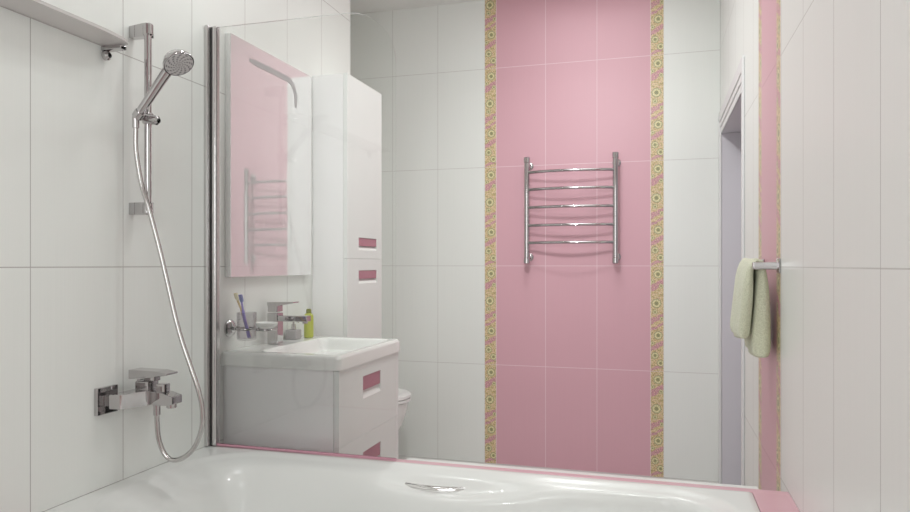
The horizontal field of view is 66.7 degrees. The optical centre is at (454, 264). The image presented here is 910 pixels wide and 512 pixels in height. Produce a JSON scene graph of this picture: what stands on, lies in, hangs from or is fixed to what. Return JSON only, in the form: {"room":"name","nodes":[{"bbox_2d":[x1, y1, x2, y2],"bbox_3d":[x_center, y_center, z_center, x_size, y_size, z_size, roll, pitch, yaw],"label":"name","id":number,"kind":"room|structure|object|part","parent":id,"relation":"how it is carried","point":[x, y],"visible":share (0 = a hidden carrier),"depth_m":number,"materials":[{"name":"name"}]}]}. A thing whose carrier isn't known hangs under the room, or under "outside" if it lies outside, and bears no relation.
{"room":"bathroom","nodes":[
{"label":"bathroom","id":0,"kind":"room"},
{"bbox_2d":[0,0,349,511],"bbox_3d":[-1.325,-0.204,1.724,0.620,2.820,3.666,0,0,16],"label":"wall","id":1,"kind":"structure","parent":0,"point":[84,301],"depth_m":1.88,"materials":[{"name":"white tile"}]},
{"bbox_2d":[0,0,127,60],"bbox_3d":[-1.038,-0.579,1.424,0.100,0.047,0.951,0,0,16],"label":"glass shelf","id":2,"kind":"object","parent":1,"relation":"attached to","point":[39,10],"visible":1,"depth_m":1.70,"materials":[{"name":"white glass"}]},
{"bbox_2d":[94,368,181,415],"bbox_3d":[-0.851,0.349,1.936,0.172,0.112,0.232,0,0,16],"label":"mixer","id":3,"kind":"object","parent":1,"relation":"attached to","point":[147,391],"visible":1,"depth_m":1.90,"materials":[{"name":"silver metal"}]},
{"bbox_3d":[-0.950,0.368,1.883,0.012,0.074,0.074,0,0,16],"label":"wall plate","id":4,"kind":"part","parent":3,"relation":"part of","materials":[{"name":"silver metal"}]},
{"bbox_3d":[-0.844,0.308,1.935,0.126,0.031,0.048,0,0,16],"label":"lever","id":5,"kind":"part","parent":3,"relation":"part of","materials":[{"name":"silver metal"}]},
{"bbox_3d":[-0.812,0.342,1.925,0.028,0.024,0.026,0,0,16],"label":"diverter knob","id":6,"kind":"part","parent":3,"relation":"part of","materials":[{"name":"silver metal"}]},
{"bbox_3d":[-0.810,0.368,1.925,0.087,0.040,0.044,0,0,16],"label":"spout","id":7,"kind":"part","parent":3,"relation":"part of","materials":[{"name":"silver metal"}]},
{"bbox_2d":[132,116,204,462],"bbox_3d":[-0.792,0.068,1.921,0.212,0.966,0.035,0,0,5],"label":"shower hose","id":8,"kind":"object","parent":3,"relation":"attached to","point":[135,123],"visible":0.98,"depth_m":1.92,"materials":[{"name":"silver metal"}]},
{"bbox_2d":[129,22,160,214],"bbox_3d":[-0.880,-0.414,1.942,0.112,0.543,0.072,0,0,16],"label":"shower rail","id":9,"kind":"object","parent":1,"relation":"attached to","point":[144,31],"visible":0.87,"depth_m":1.95,"materials":[{"name":"silver metal"}]},
{"bbox_3d":[-0.852,-0.408,1.939,0.057,0.035,0.028,0,0,16],"label":"clamp knob","id":10,"kind":"part","parent":9,"relation":"part of","materials":[{"name":"silver metal"}]},
{"bbox_2d":[136,49,193,113],"bbox_3d":[-0.805,-0.493,1.890,0.187,0.176,0.082,0,0,16],"label":"shower","id":11,"kind":"object","parent":9,"relation":"attached to","point":[177,62],"visible":0.99,"depth_m":1.88,"materials":[{"name":"silver metal"}]},
{"bbox_3d":[-0.819,-0.489,1.898,0.155,0.169,0.032,0,0,16],"label":"handle","id":12,"kind":"part","parent":11,"relation":"part of","materials":[{"name":"silver metal"}]},
{"bbox_3d":[-0.747,-0.542,1.872,0.075,0.003,0.075,-43,-23,27],"label":"spray plate","id":13,"kind":"part","parent":11,"relation":"part of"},
{"bbox_2d":[224,319,276,336],"bbox_3d":[-0.706,0.223,2.409,0.186,0.062,0.080,0,0,16],"label":"holder","id":14,"kind":"object","parent":1,"relation":"attached to","point":[230,327],"visible":0.93,"depth_m":2.41,"materials":[{"name":"silver metal"}]},
{"bbox_2d":[255,321,277,328],"bbox_3d":[-0.652,0.209,2.393,0.078,0.021,0.078,0,0,16],"label":"soap dish","id":15,"kind":"object","parent":14,"relation":"on","point":[269,324],"visible":1,"depth_m":2.37,"materials":[{"name":"white ceramic"}]},
{"bbox_3d":[-0.727,0.214,2.415,0.068,0.096,0.068,0,0,16],"label":"tumbler","id":16,"kind":"object","parent":14,"relation":"in","visible":0},
{"bbox_2d":[234,293,251,336],"bbox_3d":[-0.745,0.176,2.424,0.069,0.157,0.016,0,0,14],"label":"toothbrush","id":17,"kind":"object","parent":16,"relation":"in","point":[235,294],"visible":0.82,"depth_m":2.42,"materials":[{"name":"beige plastic"}]},
{"bbox_2d":[238,294,250,337],"bbox_3d":[-0.732,0.178,2.405,0.048,0.152,0.016,0,0,13],"label":"toothbrush","id":18,"kind":"object","parent":16,"relation":"in","point":[240,296],"visible":0.97,"depth_m":2.40,"materials":[{"name":"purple plastic"}]},
{"bbox_2d":[225,33,310,276],"bbox_3d":[-0.708,-0.382,2.687,0.026,0.849,0.584,0,0,16],"label":"wall mirror","id":19,"kind":"object","parent":1,"relation":"attached to","point":[268,99],"visible":1,"depth_m":2.61,"materials":[{"name":"pink mirror"}]},
{"bbox_3d":[-0.711,-0.382,2.687,0.020,0.849,0.584,0,0,16],"label":"backing panel","id":20,"kind":"part","parent":19,"relation":"part of","materials":[{"name":"white plastic"}]},
{"bbox_2d":[204,13,396,460],"bbox_3d":[-0.506,-0.097,2.224,0.673,1.402,0.042,0,0,16],"label":"screen","id":21,"kind":"object","parent":1,"relation":"attached to","point":[211,34],"visible":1,"depth_m":2.30,"materials":[{"name":"clear glass"}]},
{"bbox_3d":[-0.488,-0.098,2.224,0.638,1.392,0.006,0,0,16],"label":"glass panel","id":22,"kind":"part","parent":21,"relation":"part of","materials":[{"name":"clear glass"}]},
{"bbox_2d":[223,352,397,458],"bbox_3d":[-0.516,0.648,2.599,0.441,0.596,0.544,0,0,16],"label":"vanity cabinet","id":23,"kind":"object","parent":1,"relation":"attached to","point":[353,410],"visible":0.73,"depth_m":2.36,"materials":[{"name":"white paint"}]},
{"bbox_2d":[221,336,399,370],"bbox_3d":[-0.513,0.350,2.598,0.448,0.100,0.568,0,0,16],"label":"washbasin","id":24,"kind":"object","parent":23,"relation":"in","point":[322,353],"visible":0.91,"depth_m":2.42,"materials":[{"name":"white ceramic"}]},
{"bbox_2d":[267,302,310,343],"bbox_3d":[-0.627,0.219,2.617,0.164,0.160,0.044,0,0,16],"label":"mixer","id":25,"kind":"object","parent":24,"relation":"on","point":[275,309],"visible":0.98,"depth_m":2.61,"materials":[{"name":"silver metal"}]},
{"bbox_2d":[267,312,282,343],"bbox_3d":[-0.684,0.240,2.634,0.044,0.118,0.044,0,0,16],"label":"tap","id":26,"kind":"object","parent":25,"relation":"on","point":[273,337],"depth_m":2.61,"materials":[{"name":"silver metal"}]},
{"bbox_3d":[-0.653,0.159,2.624,0.110,0.039,0.044,0,0,16],"label":"lever","id":27,"kind":"part","parent":25,"relation":"part of","materials":[{"name":"silver metal"}]},
{"bbox_3d":[-0.612,0.202,2.612,0.132,0.022,0.036,0,0,16],"label":"spout","id":28,"kind":"part","parent":25,"relation":"part of","materials":[{"name":"silver metal"}]},
{"bbox_2d":[285,322,300,339],"bbox_3d":[-0.653,0.260,2.797,0.049,0.078,0.048,0,0,16],"label":"soap dispenser","id":29,"kind":"object","parent":24,"relation":"on","point":[293,333],"visible":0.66,"depth_m":2.78,"materials":[{"name":"grey ceramic"}]},
{"bbox_2d":[304,309,313,337],"bbox_3d":[-0.604,0.240,2.854,0.039,0.118,0.039,0,0,16],"label":"bottle","id":30,"kind":"object","parent":24,"relation":"on","point":[308,328],"visible":0.94,"depth_m":2.84,"materials":[{"name":"yellow plastic"}]},
{"bbox_3d":[-0.314,0.776,2.540,0.018,0.340,0.544,0,0,16],"label":"drawer","id":31,"kind":"part","parent":23,"relation":"part of","materials":[{"name":"white paint"}]},
{"bbox_3d":[-0.314,0.478,2.540,0.018,0.255,0.544,0,0,16],"label":"drawer","id":32,"kind":"part","parent":23,"relation":"part of","materials":[{"name":"white paint"}]},
{"bbox_3d":[-0.320,0.707,2.546,0.027,0.086,0.172,0,0,16],"label":"handle","id":33,"kind":"part","parent":23,"relation":"part of","materials":[{"name":"red paint"}]},
{"bbox_3d":[-0.320,0.437,2.546,0.027,0.086,0.172,0,0,16],"label":"handle","id":34,"kind":"part","parent":23,"relation":"part of","materials":[{"name":"red paint"}]},
{"bbox_2d":[312,73,381,337],"bbox_3d":[-0.489,0.021,3.180,0.168,1.690,0.386,0,0,16],"label":"upper cabinet","id":35,"kind":"object","parent":1,"relation":"attached to","point":[346,112],"visible":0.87,"depth_m":3.01,"materials":[{"name":"white paint"}]},
{"bbox_3d":[-0.417,0.419,3.159,0.018,0.892,0.386,0,0,16],"label":"door","id":36,"kind":"part","parent":35,"relation":"part of","materials":[{"name":"white paint"}]},
{"bbox_3d":[-0.417,-0.426,3.159,0.018,0.796,0.386,0,0,16],"label":"door","id":37,"kind":"part","parent":35,"relation":"part of","materials":[{"name":"white paint"}]},
{"bbox_3d":[-0.416,0.054,3.191,0.027,0.067,0.216,0,0,16],"label":"handle","id":38,"kind":"part","parent":35,"relation":"part of","materials":[{"name":"red paint"}]},
{"bbox_3d":[-0.416,-0.094,3.191,0.027,0.064,0.216,0,0,16],"label":"handle","id":39,"kind":"part","parent":35,"relation":"part of","materials":[{"name":"red paint"}]},
{"bbox_2d":[216,445,799,511],"bbox_3d":[-0.069,0.907,1.739,1.783,0.598,0.760,0,0,16],"label":"trim","id":40,"kind":"structure","parent":1,"relation":"attached to","point":[766,500],"depth_m":1.91,"materials":[{"name":"pink tile"}]},
{"bbox_2d":[44,446,759,511],"bbox_3d":[-0.113,0.813,1.752,1.689,0.415,0.700,0,0,16],"label":"bathtub","id":41,"kind":"object","parent":40,"relation":"in","point":[213,478],"visible":0.99,"depth_m":2.01,"materials":[{"name":"white ceramic"}]},
{"bbox_3d":[-0.065,0.652,2.025,0.299,0.022,0.046,0,0,16],"label":"grip handle","id":42,"kind":"part","parent":41,"relation":"part of","materials":[{"name":"silver metal"}]},
{"bbox_2d":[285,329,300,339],"bbox_3d":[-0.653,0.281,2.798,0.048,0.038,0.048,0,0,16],"label":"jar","id":43,"kind":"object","parent":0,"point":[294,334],"depth_m":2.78,"materials":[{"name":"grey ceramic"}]},
{"bbox_2d":[350,0,482,14],"bbox_3d":[-0.078,-1.664,1.924,2.903,0.100,4.750,0,0,16],"label":"ceiling","id":44,"kind":"structure","parent":0,"point":[356,6],"depth_m":4.29,"materials":[{"name":"white paint"}]},
{"bbox_2d":[350,0,719,481],"bbox_3d":[0.383,-0.204,4.212,2.503,2.820,0.100,0,0,16],"label":"wall","id":45,"kind":"structure","parent":0,"point":[572,357],"depth_m":4.10,"materials":[{"name":"white tile"}]},
{"bbox_2d":[524,152,620,263],"bbox_3d":[0.671,-0.324,4.002,0.556,0.631,0.141,0,0,16],"label":"towel warmer","id":46,"kind":"object","parent":45,"relation":"attached to","point":[528,165],"visible":1,"depth_m":3.94,"materials":[{"name":"silver metal"}]},
{"bbox_3d":[0.422,-0.323,4.065,0.031,0.594,0.031,0,0,16],"label":"post","id":47,"kind":"part","parent":46,"relation":"part of","materials":[{"name":"silver metal"}]},
{"bbox_3d":[0.910,-0.327,3.922,0.031,0.601,0.031,0,0,16],"label":"post","id":48,"kind":"part","parent":46,"relation":"part of","materials":[{"name":"silver metal"}]},
{"bbox_2d":[398,455,718,482],"bbox_3d":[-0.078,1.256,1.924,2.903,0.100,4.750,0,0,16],"label":"ledge","id":49,"kind":"structure","parent":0,"point":[399,457],"depth_m":4.08,"materials":[{"name":"tile"}]},
{"bbox_2d":[720,0,909,511],"bbox_3d":[0.898,-0.204,1.587,0.160,2.820,4.650,0,0,16],"label":"wall","id":50,"kind":"structure","parent":0,"point":[827,82],"depth_m":1.44,"materials":[{"name":"white tile"}]},
{"bbox_2d":[406,458,757,488],"bbox_3d":[0.339,0.908,2.032,1.022,0.596,0.030,0,0,16],"label":"trim","id":51,"kind":"structure","parent":50,"relation":"attached to","point":[415,459],"depth_m":2.02,"materials":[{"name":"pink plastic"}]},
{"bbox_2d":[722,95,740,484],"bbox_3d":[1.394,0.233,3.281,0.159,1.945,0.980,0,0,16],"label":"door","id":52,"kind":"structure","parent":50,"relation":"attached to","point":[731,133],"depth_m":3.75,"materials":[{"name":"grey"}]},
{"bbox_2d":[719,56,744,485],"bbox_3d":[1.312,0.183,3.305,0.010,2.045,1.116,0,0,16],"label":"trim","id":53,"kind":"structure","parent":50,"relation":"attached to","point":[735,90],"depth_m":3.00,"materials":[{"name":"white paint"}]},
{"bbox_2d":[752,258,780,273],"bbox_3d":[0.938,0.003,2.137,0.073,0.044,0.342,0,0,16],"label":"towel rail","id":54,"kind":"object","parent":50,"relation":"attached to","point":[763,265],"visible":0.74,"depth_m":1.98,"materials":[{"name":"silver metal"}]},
{"bbox_2d":[730,258,770,357],"bbox_3d":[0.908,0.128,2.129,0.105,0.302,0.238,0,0,16],"label":"hand towel","id":55,"kind":"object","parent":54,"relation":"hanging from","point":[750,320],"visible":0.91,"depth_m":2.03,"materials":[{"name":"beige fabric"}]},
{"bbox_3d":[-0.923,-0.204,4.029,0.100,2.820,0.984,0,0,16],"label":"wall niche","id":56,"kind":"object","parent":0,"visible":0},
{"bbox_2d":[398,388,410,431],"bbox_3d":[-0.559,0.605,3.976,0.628,0.990,0.370,0,0,16],"label":"toilet","id":57,"kind":"object","parent":56,"relation":"attached to","point":[404,396],"visible":0.14,"depth_m":3.87,"materials":[{"name":"white ceramic"}]},
{"bbox_3d":[-0.550,0.762,3.974,0.606,0.019,0.370,0,0,16],"label":"seat","id":58,"kind":"part","parent":57,"relation":"part of","materials":[{"name":"white plastic"}]},
{"bbox_3d":[-0.549,0.737,3.974,0.608,0.030,0.370,0,0,16],"label":"lid","id":59,"kind":"part","parent":57,"relation":"part of","materials":[{"name":"white plastic"}]}
]}

